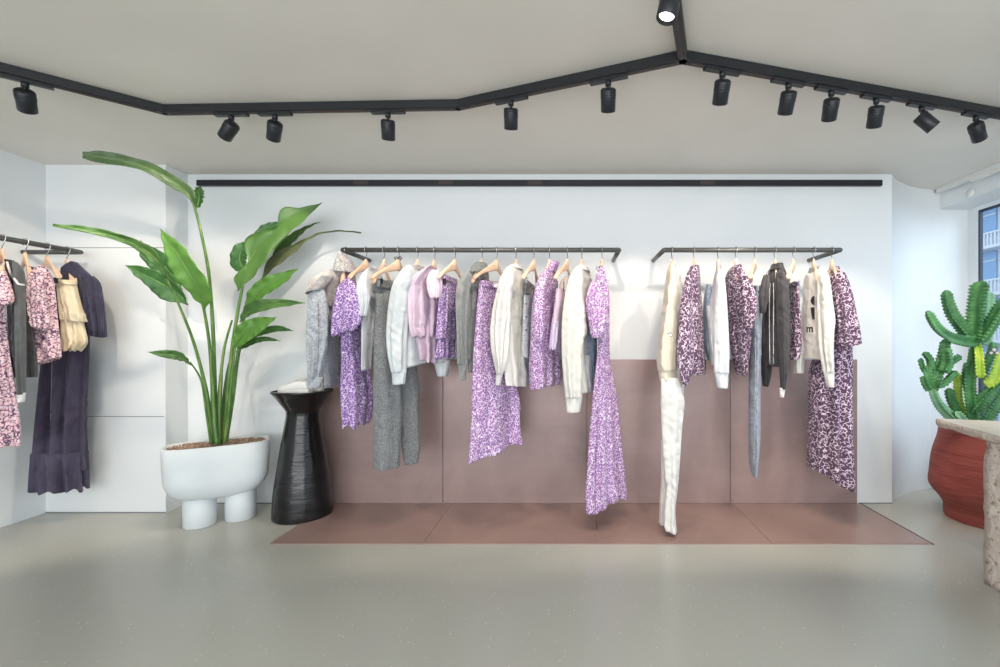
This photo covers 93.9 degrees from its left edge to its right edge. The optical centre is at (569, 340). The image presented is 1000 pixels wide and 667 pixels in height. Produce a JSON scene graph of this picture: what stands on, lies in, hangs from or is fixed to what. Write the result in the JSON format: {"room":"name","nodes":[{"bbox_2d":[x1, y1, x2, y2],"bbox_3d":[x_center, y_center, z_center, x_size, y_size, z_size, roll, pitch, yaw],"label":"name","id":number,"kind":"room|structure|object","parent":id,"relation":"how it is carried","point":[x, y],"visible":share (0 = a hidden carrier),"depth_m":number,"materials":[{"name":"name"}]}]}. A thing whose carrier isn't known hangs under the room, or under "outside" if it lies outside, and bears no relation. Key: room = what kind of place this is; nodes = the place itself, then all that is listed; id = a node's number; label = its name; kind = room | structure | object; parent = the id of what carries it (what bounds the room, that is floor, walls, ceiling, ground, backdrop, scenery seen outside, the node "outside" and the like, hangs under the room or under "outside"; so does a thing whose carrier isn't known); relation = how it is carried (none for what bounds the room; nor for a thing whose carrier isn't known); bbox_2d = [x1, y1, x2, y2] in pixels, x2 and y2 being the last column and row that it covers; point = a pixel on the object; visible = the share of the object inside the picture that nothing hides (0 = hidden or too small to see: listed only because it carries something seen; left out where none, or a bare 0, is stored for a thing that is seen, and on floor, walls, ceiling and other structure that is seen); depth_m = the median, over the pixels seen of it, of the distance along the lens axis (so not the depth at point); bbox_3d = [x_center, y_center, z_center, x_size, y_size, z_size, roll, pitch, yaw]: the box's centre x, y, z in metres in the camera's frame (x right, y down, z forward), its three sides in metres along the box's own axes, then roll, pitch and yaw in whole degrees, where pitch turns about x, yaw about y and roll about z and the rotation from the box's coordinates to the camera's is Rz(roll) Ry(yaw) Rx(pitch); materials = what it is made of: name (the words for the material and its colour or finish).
{"room":"clothing store","nodes":[
{"label":"clothing store","id":0,"kind":"room"},
{"bbox_2d":[0,269,20,447],"bbox_3d":[-3.147,0.073,2.506,0.418,1.007,0.169,0,0,10],"label":"dress","id":1,"kind":"object","parent":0,"point":[10,427],"visible":0.99,"depth_m":2.51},
{"bbox_2d":[4,259,37,402],"bbox_3d":[-3.035,-0.060,2.562,0.233,0.784,0.116,0,0,30],"label":"cardigan","id":2,"kind":"object","parent":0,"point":[23,353],"visible":0.93,"depth_m":2.51,"materials":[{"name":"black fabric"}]},
{"bbox_2d":[0,150,45,527],"bbox_3d":[-3.600,-0.015,-0.090,0.120,2.350,7.020,0,0,0],"label":"wall","id":3,"kind":"structure","parent":0,"point":[22,180],"depth_m":2.98,"materials":[{"name":"paint"}]},
{"bbox_2d":[0,235,83,254],"bbox_3d":[-3.347,-0.575,2.445,0.386,0.030,1.121,0,0,0],"label":"rail","id":4,"kind":"object","parent":3,"relation":"attached to","point":[55,249],"visible":0.94,"depth_m":2.87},
{"bbox_2d":[21,238,31,275],"bbox_3d":[-3.170,-0.475,2.687,0.190,0.246,0.030,0,0,27],"label":"clothes hanger","id":5,"kind":"object","parent":4,"relation":"hanging from","point":[24,262],"visible":0.62,"depth_m":2.68,"materials":[{"name":"beige wood"}]},
{"bbox_2d":[26,265,61,364],"bbox_3d":[-3.035,-0.149,2.663,0.238,0.574,0.141,0,0,39],"label":"floral puff top","id":6,"kind":"object","parent":5,"relation":"hanging from","point":[41,301],"visible":0.9,"depth_m":2.65,"materials":[{"name":"pink fabric"}]},
{"bbox_2d":[42,242,61,282],"bbox_3d":[-3.170,-0.471,2.800,0.380,0.254,0.030,0,0,27],"label":"clothes hanger","id":7,"kind":"object","parent":4,"relation":"hanging from","point":[47,262],"visible":0.64,"depth_m":2.76,"materials":[{"name":"beige wood"}]},
{"bbox_2d":[55,266,87,351],"bbox_3d":[-3.017,-0.192,2.801,0.172,0.515,0.113,0,0,8],"label":"skirt","id":8,"kind":"object","parent":7,"relation":"hanging from","point":[72,317],"visible":0.98,"depth_m":2.77,"materials":[{"name":"fabric"}]},
{"bbox_2d":[65,246,74,279],"bbox_3d":[-3.170,-0.475,2.912,0.190,0.246,0.030,0,0,27],"label":"clothes hanger","id":9,"kind":"object","parent":4,"relation":"hanging from","point":[71,277],"visible":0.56,"depth_m":2.90,"materials":[{"name":"beige wood"}]},
{"bbox_2d":[28,261,106,494],"bbox_3d":[-3.173,0.229,2.952,0.503,1.461,0.217,0,0,0],"label":"dress","id":10,"kind":"object","parent":9,"relation":"hanging from","point":[59,457],"visible":0.71,"depth_m":2.91,"materials":[{"name":"fabric"}]},
{"bbox_2d":[46,165,187,511],"bbox_3d":[-3.135,-0.015,3.270,0.810,2.350,0.300,0,0,0],"label":"wall pillar","id":11,"kind":"structure","parent":0,"point":[125,379],"depth_m":3.12,"materials":[{"name":"paint"}]},
{"bbox_2d":[373,280,419,470],"bbox_3d":[-1.090,0.212,2.918,0.224,1.163,0.288,0,0,0],"label":"trousers","id":12,"kind":"object","parent":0,"point":[396,413],"visible":0.7,"depth_m":2.81,"materials":[{"name":"grey fabric"}]},
{"bbox_2d":[0,0,999,189],"bbox_3d":[-0.200,-1.250,0.045,6.720,0.120,7.290,0,0,0],"label":"ceiling","id":13,"kind":"structure","parent":0,"point":[665,120],"depth_m":2.09,"materials":[{"name":"paint"}]},
{"bbox_2d":[0,62,166,115],"bbox_3d":[-2.301,-1.166,2.105,0.710,0.046,0.038,0,0,-42],"label":"ceiling track","id":14,"kind":"object","parent":13,"relation":"attached to","point":[57,82],"visible":0.82,"depth_m":2.13,"materials":[{"name":"black metal"}]},
{"bbox_2d":[0,72,53,114],"bbox_3d":[-2.389,-1.076,2.025,0.143,0.141,0.134,0,0,0],"label":"track spotlight","id":15,"kind":"object","parent":14,"relation":"attached to","point":[25,98],"visible":1,"depth_m":2.02,"materials":[{"name":"black metal"}]},
{"bbox_2d":[163,99,457,115],"bbox_3d":[-1.301,-1.166,2.311,1.518,0.046,0.038,0,0,2],"label":"ceiling track","id":16,"kind":"object","parent":13,"relation":"attached to","point":[434,104],"visible":0.89,"depth_m":2.29,"materials":[{"name":"black metal"}]},
{"bbox_2d":[213,112,249,141],"bbox_3d":[-1.703,-1.079,2.328,0.171,0.134,0.077,0,0,16],"label":"track spotlight","id":17,"kind":"object","parent":16,"relation":"attached to","point":[229,128],"visible":1,"depth_m":2.31,"materials":[{"name":"black metal"}]},
{"bbox_2d":[256,111,292,142],"bbox_3d":[-1.480,-1.076,2.333,0.171,0.140,0.101,0,0,0],"label":"track spotlight","id":18,"kind":"object","parent":16,"relation":"attached to","point":[274,127],"visible":1,"depth_m":2.31,"materials":[{"name":"black metal"}]},
{"bbox_2d":[370,109,405,140],"bbox_3d":[-0.905,-1.074,2.313,0.171,0.145,0.100,0,0,0],"label":"track spotlight","id":19,"kind":"object","parent":16,"relation":"attached to","point":[387,125],"visible":1,"depth_m":2.29,"materials":[{"name":"black metal"}]},
{"bbox_2d":[455,51,684,110],"bbox_3d":[-0.045,-1.166,2.093,1.114,0.046,0.038,0,0,21],"label":"ceiling track","id":20,"kind":"object","parent":13,"relation":"attached to","point":[670,59],"visible":0.8,"depth_m":2.06,"materials":[{"name":"black metal"}]},
{"bbox_2d":[494,94,527,129],"bbox_3d":[-0.272,-1.074,2.192,0.171,0.145,0.095,0,0,34],"label":"track spotlight","id":21,"kind":"object","parent":20,"relation":"attached to","point":[510,113],"visible":1,"depth_m":2.17,"materials":[{"name":"black metal"}]},
{"bbox_2d":[589,73,627,112],"bbox_3d":[0.176,-1.075,2.026,0.171,0.143,0.101,0,0,35],"label":"track spotlight","id":22,"kind":"object","parent":20,"relation":"attached to","point":[608,94],"visible":1,"depth_m":2.01,"materials":[{"name":"black metal"}]},
{"bbox_2d":[673,0,687,62],"bbox_3d":[0.358,-1.166,1.576,0.038,0.046,0.706,0,0,18],"label":"ceiling track","id":23,"kind":"object","parent":13,"relation":"attached to","point":[678,26],"visible":0.82,"depth_m":1.74,"materials":[{"name":"black metal"}]},
{"bbox_2d":[656,0,680,25],"bbox_3d":[0.312,-1.074,1.449,0.078,0.145,0.171,0,0,33],"label":"track spotlight","id":24,"kind":"object","parent":23,"relation":"attached to","point":[667,12],"visible":1,"depth_m":1.43,"materials":[{"name":"black metal"}]},
{"bbox_2d":[680,50,999,119],"bbox_3d":[1.480,-1.166,2.176,2.128,0.046,0.038,0,0,-15],"label":"ceiling track","id":25,"kind":"object","parent":13,"relation":"attached to","point":[695,59],"visible":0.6,"depth_m":2.08,"materials":[{"name":"black metal"}]},
{"bbox_2d":[703,64,741,105],"bbox_3d":[0.642,-1.075,1.966,0.171,0.142,0.108,0,0,0],"label":"track spotlight","id":26,"kind":"object","parent":25,"relation":"attached to","point":[721,89],"visible":1,"depth_m":1.94,"materials":[{"name":"black metal"}]},
{"bbox_2d":[770,76,806,115],"bbox_3d":[0.962,-1.075,2.052,0.171,0.143,0.106,0,0,0],"label":"track spotlight","id":27,"kind":"object","parent":25,"relation":"attached to","point":[787,100],"visible":1,"depth_m":2.03,"materials":[{"name":"black metal"}]},
{"bbox_2d":[814,84,848,121],"bbox_3d":[1.179,-1.074,2.107,0.171,0.143,0.095,0,0,-30],"label":"track spotlight","id":28,"kind":"object","parent":25,"relation":"attached to","point":[830,106],"visible":1,"depth_m":2.09,"materials":[{"name":"black metal"}]},
{"bbox_2d":[859,92,892,128],"bbox_3d":[1.429,-1.074,2.174,0.171,0.144,0.092,0,0,-29],"label":"track spotlight","id":29,"kind":"object","parent":25,"relation":"attached to","point":[875,113],"visible":1,"depth_m":2.16,"materials":[{"name":"black metal"}]},
{"bbox_2d":[905,101,939,133],"bbox_3d":[1.703,-1.075,2.233,0.171,0.141,0.080,0,0,0],"label":"track spotlight","id":30,"kind":"object","parent":25,"relation":"attached to","point":[926,121],"visible":1,"depth_m":2.22,"materials":[{"name":"black metal"}]},
{"bbox_2d":[961,111,990,143],"bbox_3d":[2.048,-1.076,2.332,0.171,0.140,0.070,0,0,-29],"label":"track spotlight","id":31,"kind":"object","parent":25,"relation":"attached to","point":[977,132],"visible":1,"depth_m":2.32,"materials":[{"name":"black metal"}]},
{"bbox_2d":[936,162,999,192],"bbox_3d":[2.875,-1.162,2.050,0.045,0.056,3.100,0,0,0],"label":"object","id":32,"kind":"object","parent":13,"relation":"attached to","point":[993,169],"visible":1,"depth_m":3.27,"materials":[{"name":"white plastic"}]},
{"bbox_2d":[0,488,999,666],"bbox_3d":[-0.200,1.210,0.045,6.720,0.100,7.290,0,0,0],"label":"floor","id":33,"kind":"structure","parent":0,"point":[77,589],"depth_m":2.05,"materials":[{"name":"concrete"}]},
{"bbox_2d":[160,435,269,529],"bbox_3d":[-2.260,0.905,2.970,0.560,0.509,0.300,0,0,-34],"label":"planter","id":34,"kind":"object","parent":33,"relation":"on","point":[196,477],"visible":0.99,"depth_m":2.86,"materials":[{"name":"ceramic"}]},
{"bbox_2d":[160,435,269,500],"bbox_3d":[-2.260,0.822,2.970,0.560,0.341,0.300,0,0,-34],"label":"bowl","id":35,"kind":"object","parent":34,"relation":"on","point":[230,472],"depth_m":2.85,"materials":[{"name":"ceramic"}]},
{"bbox_2d":[167,437,265,449],"bbox_3d":[-2.260,0.661,2.970,0.518,0.033,0.258,0,0,-34],"label":"gravel","id":36,"kind":"object","parent":34,"relation":"on","point":[251,439],"visible":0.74,"depth_m":2.94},
{"bbox_2d":[53,151,360,444],"bbox_3d":[-2.047,-0.174,2.789,1.386,1.689,0.579,0,0,-9],"label":"potted plant","id":37,"kind":"object","parent":36,"relation":"in","point":[172,268],"visible":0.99,"depth_m":2.86,"materials":[{"name":"plant"}]},
{"bbox_2d":[270,388,333,524],"bbox_3d":[-1.783,0.745,3.085,0.388,0.830,0.387,0,0,0],"label":"pedestal table","id":38,"kind":"object","parent":33,"relation":"on","point":[302,487],"visible":0.87,"depth_m":2.97,"materials":[{"name":"black ceramic"}]},
{"bbox_2d":[278,378,312,392],"bbox_3d":[-1.799,0.291,3.020,0.230,0.091,0.077,0,0,8],"label":"sneaker","id":39,"kind":"object","parent":38,"relation":"on","point":[299,385],"visible":0.92,"depth_m":2.99,"materials":[{"name":"white leather"}]},
{"bbox_2d":[270,504,930,543],"bbox_3d":[0.175,1.158,2.959,3.777,0.004,0.649,0,0,0],"label":"floor","id":40,"kind":"structure","parent":33,"relation":"on","point":[461,523],"depth_m":2.89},
{"bbox_2d":[928,426,986,528],"bbox_3d":[2.708,0.867,3.003,0.621,0.585,0.620,0,0,0],"label":"clay pot","id":41,"kind":"object","parent":33,"relation":"on","point":[955,471],"visible":0.7,"depth_m":2.91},
{"bbox_3d":[2.710,0.649,3.000,0.486,0.022,0.487,0,0,0],"label":"potting soil","id":42,"kind":"object","parent":41,"relation":"in","visible":0},
{"bbox_2d":[917,281,999,420],"bbox_3d":[2.454,0.136,2.909,0.659,1.005,0.389,0,0,0],"label":"cactus","id":43,"kind":"object","parent":42,"relation":"in","point":[977,327],"visible":0.92,"depth_m":2.84,"materials":[{"name":"green plant"}]},
{"bbox_2d":[936,418,999,591],"bbox_3d":[2.414,0.793,1.949,1.072,0.733,1.204,0,0,0],"label":"stone table","id":44,"kind":"object","parent":33,"relation":"on","point":[989,431],"visible":1,"depth_m":2.18,"materials":[{"name":"stone"}]},
{"bbox_2d":[188,174,891,502],"bbox_3d":[-0.215,-0.015,3.360,5.030,2.350,0.120,0,0,0],"label":"wall","id":45,"kind":"structure","parent":0,"point":[641,222],"depth_m":3.30,"materials":[{"name":"paint"}]},
{"bbox_2d":[320,362,442,502],"bbox_3d":[-1.353,0.644,3.293,0.892,1.024,0.014,0,0,0],"label":"wall panel","id":46,"kind":"object","parent":45,"relation":"attached to","point":[354,479],"visible":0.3,"depth_m":3.29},
{"bbox_2d":[340,248,620,262],"bbox_3d":[-0.562,-0.575,3.102,1.775,0.030,0.396,0,0,0],"label":"rail","id":47,"kind":"object","parent":45,"relation":"attached to","point":[353,252],"visible":0.97,"depth_m":2.91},
{"bbox_2d":[305,252,356,388],"bbox_3d":[-1.476,-0.131,2.873,0.230,0.836,0.427,0,0,12],"label":"sweater","id":48,"kind":"object","parent":47,"relation":"hanging from","point":[323,350],"visible":0.79,"depth_m":2.73,"materials":[{"name":"grey fabric"}]},
{"bbox_2d":[347,246,369,278],"bbox_3d":[-1.296,-0.482,2.907,0.032,0.232,0.346,0,0,4],"label":"clothes hanger","id":49,"kind":"object","parent":47,"relation":"hanging from","point":[364,265],"visible":0.55,"depth_m":2.86,"materials":[{"name":"beige wood"}]},
{"bbox_2d":[331,275,372,429],"bbox_3d":[-1.345,0.071,2.869,0.178,0.948,0.383,0,0,-10],"label":"dress","id":50,"kind":"object","parent":49,"relation":"hanging from","point":[356,391],"visible":0.84,"depth_m":2.79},
{"bbox_2d":[372,246,390,283],"bbox_3d":[-1.183,-0.475,2.913,0.033,0.246,0.178,0,0,12],"label":"clothes hanger","id":51,"kind":"object","parent":47,"relation":"hanging from","point":[383,265],"visible":0.63,"depth_m":2.90,"materials":[{"name":"beige wood"}]},
{"bbox_2d":[356,266,382,369],"bbox_3d":[-1.251,-0.142,2.892,0.088,0.639,0.347,0,0,-5],"label":"sleeveless top","id":52,"kind":"object","parent":51,"relation":"hanging from","point":[366,290],"visible":0.73,"depth_m":2.82,"materials":[{"name":"white fabric"}]},
{"bbox_2d":[426,246,436,281],"bbox_3d":[-0.866,-0.475,2.913,0.035,0.246,0.179,0,0,14],"label":"clothes hanger","id":53,"kind":"object","parent":47,"relation":"hanging from","point":[434,260],"visible":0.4,"depth_m":2.91,"materials":[{"name":"beige wood"}]},
{"bbox_2d":[407,265,442,363],"bbox_3d":[-0.874,-0.156,2.897,0.207,0.609,0.330,0,0,0],"label":"blouse","id":54,"kind":"object","parent":53,"relation":"hanging from","point":[423,296],"visible":0.91,"depth_m":2.79,"materials":[{"name":"pink fabric"}]},
{"bbox_2d":[437,246,460,283],"bbox_3d":[-0.735,-0.471,2.905,0.053,0.254,0.353,0,0,11],"label":"clothes hanger","id":55,"kind":"object","parent":47,"relation":"hanging from","point":[453,266],"visible":0.75,"depth_m":2.88,"materials":[{"name":"beige wood"}]},
{"bbox_2d":[435,274,457,358],"bbox_3d":[-0.783,-0.153,2.925,0.109,0.530,0.278,0,0,0],"label":"skirt","id":56,"kind":"object","parent":55,"relation":"hanging from","point":[446,334],"visible":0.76,"depth_m":2.84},
{"bbox_2d":[471,247,485,282],"bbox_3d":[-0.567,-0.475,2.912,0.037,0.246,0.182,0,0,17],"label":"clothes hanger","id":57,"kind":"object","parent":47,"relation":"hanging from","point":[472,279],"visible":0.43,"depth_m":2.86,"materials":[{"name":"beige wood"}]},
{"bbox_2d":[455,261,488,380],"bbox_3d":[-0.604,-0.128,2.894,0.178,0.723,0.371,0,0,0],"label":"blouse","id":58,"kind":"object","parent":57,"relation":"hanging from","point":[466,290],"visible":0.84,"depth_m":2.75,"materials":[{"name":"fabric"}]},
{"bbox_2d":[473,247,501,282],"bbox_3d":[-0.475,-0.471,2.903,0.078,0.254,0.384,0,0,21],"label":"clothes hanger","id":59,"kind":"object","parent":47,"relation":"hanging from","point":[494,266],"visible":0.75,"depth_m":2.87,"materials":[{"name":"beige wood"}]},
{"bbox_2d":[468,280,522,463],"bbox_3d":[-0.462,0.188,2.909,0.241,1.100,0.417,0,0,35],"label":"skirt","id":60,"kind":"object","parent":59,"relation":"hanging from","point":[495,415],"visible":0.78,"depth_m":2.79,"materials":[{"name":"purple fabric"}]},
{"bbox_2d":[521,247,537,282],"bbox_3d":[-0.240,-0.482,2.906,0.040,0.232,0.352,0,0,11],"label":"clothes hanger","id":61,"kind":"object","parent":47,"relation":"hanging from","point":[532,267],"visible":0.91,"depth_m":2.88,"materials":[{"name":"beige wood"}]},
{"bbox_2d":[522,277,534,358],"bbox_3d":[-0.259,-0.134,2.919,0.060,0.505,0.282,0,0,8],"label":"lace neck top","id":62,"kind":"object","parent":61,"relation":"hanging from","point":[529,288],"visible":0.73,"depth_m":2.83,"materials":[{"name":"fabric"}]},
{"bbox_2d":[546,246,550,267],"bbox_3d":[-0.140,-0.475,2.912,0.036,0.246,0.181,0,0,16],"label":"clothes hanger","id":63,"kind":"object","parent":47,"relation":"hanging from","point":[549,260],"visible":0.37,"depth_m":2.90,"materials":[{"name":"beige wood"}]},
{"bbox_2d":[529,261,560,389],"bbox_3d":[-0.152,-0.100,2.908,0.154,0.798,0.384,0,0,17],"label":"dress","id":64,"kind":"object","parent":63,"relation":"hanging from","point":[544,362],"visible":0.94,"depth_m":2.82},
{"bbox_2d":[553,246,569,278],"bbox_3d":[-0.034,-0.482,2.905,0.048,0.232,0.359,0,0,14],"label":"clothes hanger","id":65,"kind":"object","parent":47,"relation":"hanging from","point":[565,267],"visible":0.81,"depth_m":2.87,"materials":[{"name":"beige wood"}]},
{"bbox_2d":[549,275,569,352],"bbox_3d":[-0.068,-0.170,2.906,0.128,0.500,0.296,0,0,17],"label":"shirt","id":66,"kind":"object","parent":65,"relation":"hanging from","point":[555,342],"visible":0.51,"depth_m":2.80,"materials":[{"name":"pink fabric"}]},
{"bbox_2d":[595,247,603,280],"bbox_3d":[0.193,-0.475,2.913,0.036,0.246,0.180,0,0,15],"label":"clothes hanger","id":67,"kind":"object","parent":47,"relation":"hanging from","point":[601,262],"visible":0.32,"depth_m":2.91,"materials":[{"name":"beige wood"}]},
{"bbox_2d":[585,265,626,514],"bbox_3d":[0.204,0.294,2.884,0.208,1.511,0.432,0,0,27],"label":"dress","id":68,"kind":"object","parent":67,"relation":"hanging from","point":[605,477],"visible":1,"depth_m":2.79,"materials":[{"name":"fabric"}]},
{"bbox_2d":[443,359,586,502],"bbox_3d":[-0.393,0.644,3.293,1.022,1.024,0.014,0,0,0],"label":"wall panel","id":69,"kind":"object","parent":45,"relation":"attached to","point":[550,465],"visible":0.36,"depth_m":3.29,"materials":[{"name":"paint"}]},
{"bbox_2d":[196,180,882,186],"bbox_3d":[-0.216,-1.122,3.283,4.863,0.041,0.033,0,0,0],"label":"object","id":70,"kind":"object","parent":45,"relation":"attached to","point":[203,183],"visible":1,"depth_m":3.27,"materials":[{"name":"black metal"}]},
{"bbox_2d":[587,359,729,502],"bbox_3d":[0.630,0.644,3.293,1.017,1.024,0.014,0,0,0],"label":"wall panel","id":71,"kind":"object","parent":45,"relation":"attached to","point":[704,471],"visible":0.58,"depth_m":3.29,"materials":[{"name":"paint"}]},
{"bbox_2d":[651,248,842,262],"bbox_3d":[1.150,-0.575,3.102,1.143,0.030,0.396,0,0,0],"label":"rail","id":72,"kind":"object","parent":45,"relation":"attached to","point":[826,252],"visible":1,"depth_m":2.91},
{"bbox_2d":[692,246,695,264],"bbox_3d":[0.773,-0.475,2.912,0.037,0.246,0.183,0,0,17],"label":"clothes hanger","id":73,"kind":"object","parent":72,"relation":"hanging from","point":[694,261],"visible":0.23,"depth_m":2.91,"materials":[{"name":"beige wood"}]},
{"bbox_2d":[677,265,705,385],"bbox_3d":[0.761,-0.105,2.877,0.158,0.735,0.389,0,0,20],"label":"floral blouse","id":74,"kind":"object","parent":73,"relation":"hanging from","point":[691,360],"visible":1,"depth_m":2.75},
{"bbox_2d":[713,246,719,283],"bbox_3d":[0.928,-0.475,2.913,0.032,0.246,0.176,0,0,10],"label":"clothes hanger","id":75,"kind":"object","parent":72,"relation":"hanging from","point":[717,261],"visible":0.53,"depth_m":2.91,"materials":[{"name":"beige wood"}]},
{"bbox_2d":[703,284,713,364],"bbox_3d":[0.900,-0.107,2.999,0.068,0.520,0.208,0,0,9],"label":"denim shirt","id":76,"kind":"object","parent":75,"relation":"hanging from","point":[708,319],"visible":0.8,"depth_m":2.96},
{"bbox_2d":[734,246,737,281],"bbox_3d":[1.044,-0.475,2.913,0.030,0.246,0.174,0,0,6],"label":"clothes hanger","id":77,"kind":"object","parent":72,"relation":"hanging from","point":[735,261],"visible":0.35,"depth_m":2.91,"materials":[{"name":"beige wood"}]},
{"bbox_2d":[725,264,757,376],"bbox_3d":[1.058,-0.129,2.870,0.111,0.690,0.364,0,0,0],"label":"blouse","id":78,"kind":"object","parent":77,"relation":"hanging from","point":[742,305],"visible":0.98,"depth_m":2.83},
{"bbox_2d":[748,246,756,282],"bbox_3d":[1.144,-0.482,2.902,0.055,0.232,0.371,0,0,21],"label":"clothes hanger","id":79,"kind":"object","parent":72,"relation":"hanging from","point":[754,267],"visible":0.87,"depth_m":2.86,"materials":[{"name":"beige wood"}]},
{"bbox_2d":[748,285,760,478],"bbox_3d":[1.169,0.251,2.928,0.073,1.187,0.217,0,0,14],"label":"jeans","id":80,"kind":"object","parent":79,"relation":"hanging from","point":[754,414],"visible":0.78,"depth_m":2.85,"materials":[{"name":"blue fabric"}]},
{"bbox_2d":[773,246,776,275],"bbox_3d":[1.289,-0.475,2.913,0.032,0.246,0.176,0,0,10],"label":"clothes hanger","id":81,"kind":"object","parent":72,"relation":"hanging from","point":[774,261],"visible":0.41,"depth_m":2.91,"materials":[{"name":"beige wood"}]},
{"bbox_2d":[759,262,790,397],"bbox_3d":[1.275,-0.076,2.881,0.173,0.819,0.338,0,0,24],"label":"jacket","id":82,"kind":"object","parent":81,"relation":"hanging from","point":[774,302],"visible":1,"depth_m":2.78,"materials":[{"name":"grey fabric"}]},
{"bbox_2d":[786,246,795,283],"bbox_3d":[1.383,-0.482,2.900,0.059,0.232,0.381,0,0,24],"label":"clothes hanger","id":83,"kind":"object","parent":72,"relation":"hanging from","point":[792,268],"visible":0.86,"depth_m":2.85,"materials":[{"name":"beige wood"}]},
{"bbox_2d":[788,281,801,359],"bbox_3d":[1.438,-0.126,2.948,0.070,0.490,0.240,0,0,16],"label":"skirt","id":84,"kind":"object","parent":83,"relation":"hanging from","point":[795,313],"visible":0.84,"depth_m":2.87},
{"bbox_2d":[811,246,816,281],"bbox_3d":[1.536,-0.475,2.913,0.031,0.246,0.175,0,0,8],"label":"clothes hanger","id":85,"kind":"object","parent":72,"relation":"hanging from","point":[813,261],"visible":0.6,"depth_m":2.90,"materials":[{"name":"beige wood"}]},
{"bbox_2d":[794,266,835,387],"bbox_3d":[1.534,-0.096,2.876,0.141,0.739,0.390,0,0,0],"label":"sweatshirt","id":86,"kind":"object","parent":85,"relation":"hanging from","point":[818,320],"visible":0.98,"depth_m":2.75,"materials":[{"name":"beige fabric"}]},
{"bbox_2d":[828,246,836,279],"bbox_3d":[1.652,-0.475,2.913,0.030,0.246,0.173,0,0,5],"label":"clothes hanger","id":87,"kind":"object","parent":72,"relation":"hanging from","point":[832,266],"visible":0.64,"depth_m":2.90,"materials":[{"name":"beige wood"}]},
{"bbox_2d":[807,266,861,491],"bbox_3d":[1.675,0.235,2.913,0.207,1.408,0.450,0,0,-5],"label":"floral dress","id":88,"kind":"object","parent":87,"relation":"hanging from","point":[830,443],"visible":0.79,"depth_m":2.84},
{"bbox_2d":[730,359,856,502],"bbox_3d":[1.593,0.644,3.293,0.902,1.024,0.014,0,0,0],"label":"wall panel","id":89,"kind":"object","parent":45,"relation":"attached to","point":[784,475],"visible":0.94,"depth_m":3.29,"materials":[{"name":"paint"}]},
{"bbox_2d":[585,320,596,391],"bbox_3d":[0.130,0.030,2.991,0.082,0.596,0.208,0,0,13],"label":"denim shirt","id":90,"kind":"object","parent":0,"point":[591,357],"visible":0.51,"depth_m":2.95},
{"bbox_2d":[710,265,729,388],"bbox_3d":[0.930,-0.095,2.880,0.103,0.750,0.371,0,0,10],"label":"sweatshirt","id":91,"kind":"object","parent":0,"point":[718,300],"visible":0.94,"depth_m":2.72,"materials":[{"name":"fabric"}]},
{"bbox_2d":[892,175,967,502],"bbox_3d":[2.709,-0.015,3.594,0.984,2.350,0.217,0,0,-23],"label":"wall","id":92,"kind":"structure","parent":0,"point":[930,242],"depth_m":3.58,"materials":[{"name":"paint"}]},
{"bbox_2d":[968,208,974,351],"bbox_3d":[3.180,-0.025,0.100,0.040,2.570,7.400,0,0,0],"label":"wall","id":93,"kind":"structure","parent":0,"point":[971,212],"depth_m":3.64,"materials":[{"name":"paint"}]},
{"bbox_2d":[940,172,999,209],"bbox_3d":[3.039,-1.120,0.040,0.239,0.160,7.280,0,0,0],"label":"trim","id":94,"kind":"structure","parent":93,"relation":"attached to","point":[987,190],"depth_m":3.42,"materials":[{"name":"paint"}]},
{"bbox_2d":[975,199,999,417],"bbox_3d":[3.174,-0.140,2.950,0.040,1.840,1.300,0,0,0],"label":"window","id":95,"kind":"structure","parent":93,"relation":"in","point":[979,210],"depth_m":3.56,"materials":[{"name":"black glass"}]},
{"bbox_3d":[0.634,-0.475,2.913,0.066,0.246,0.179,0,0,0],"label":"clothes hanger","id":96,"kind":"object","parent":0,"visible":0},
{"bbox_2d":[657,262,677,381],"bbox_3d":[0.607,-0.117,2.862,0.132,0.719,0.288,0,0,16],"label":"sweater","id":97,"kind":"object","parent":96,"relation":"hanging from","point":[668,335],"visible":0.94,"depth_m":2.75,"materials":[{"name":"fabric"}]},
{"bbox_2d":[659,269,684,534],"bbox_3d":[0.621,0.351,2.821,0.153,1.585,0.239,0,0,12],"label":"trousers","id":98,"kind":"object","parent":96,"relation":"hanging from","point":[672,391],"visible":0.74,"depth_m":2.72,"materials":[{"name":"fabric"}]},
{"bbox_3d":[-0.354,-0.475,2.913,0.071,0.246,0.180,0,0,0],"label":"clothes hanger","id":99,"kind":"object","parent":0,"visible":0},
{"bbox_2d":[490,264,528,386],"bbox_3d":[-0.369,-0.092,2.876,0.150,0.769,0.426,0,0,17],"label":"sweater","id":100,"kind":"object","parent":99,"relation":"hanging from","point":[507,311],"visible":0.88,"depth_m":2.77,"materials":[{"name":"beige fabric"}]},
{"label":"outside","id":101,"kind":"structure","parent":0,"visible":0},
{"bbox_3d":[46.730,6.260,15.000,86.540,0.200,150.000,0,0,0],"label":"ground","id":102,"kind":"structure","parent":101,"visible":0},
{"bbox_2d":[983,207,999,420],"bbox_3d":[32.500,-8.315,30.050,11.000,29.050,32.100,0,0,0],"label":"building","id":103,"kind":"structure","parent":102,"relation":"on","point":[991,218],"depth_m":30.26,"materials":[{"name":"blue glass"}]},
{"bbox_3d":[0.061,-0.475,2.914,0.078,0.246,0.181,0,0,0],"label":"clothes hanger","id":104,"kind":"object","parent":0,"visible":0},
{"bbox_2d":[561,265,591,412],"bbox_3d":[0.059,-0.024,2.882,0.147,0.894,0.412,0,0,15],"label":"sweatshirt","id":105,"kind":"object","parent":104,"relation":"hanging from","point":[574,316],"visible":0.94,"depth_m":2.71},
{"bbox_3d":[-0.973,-0.475,2.914,0.061,0.246,0.178,0,0,0],"label":"clothes hanger","id":106,"kind":"object","parent":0,"visible":0},
{"bbox_2d":[386,264,449,384],"bbox_3d":[-0.953,-0.109,2.894,0.170,0.730,0.438,0,0,26],"label":"sweater","id":107,"kind":"object","parent":106,"relation":"hanging from","point":[402,349],"visible":0.69,"depth_m":2.72,"materials":[{"name":"beige fabric"}]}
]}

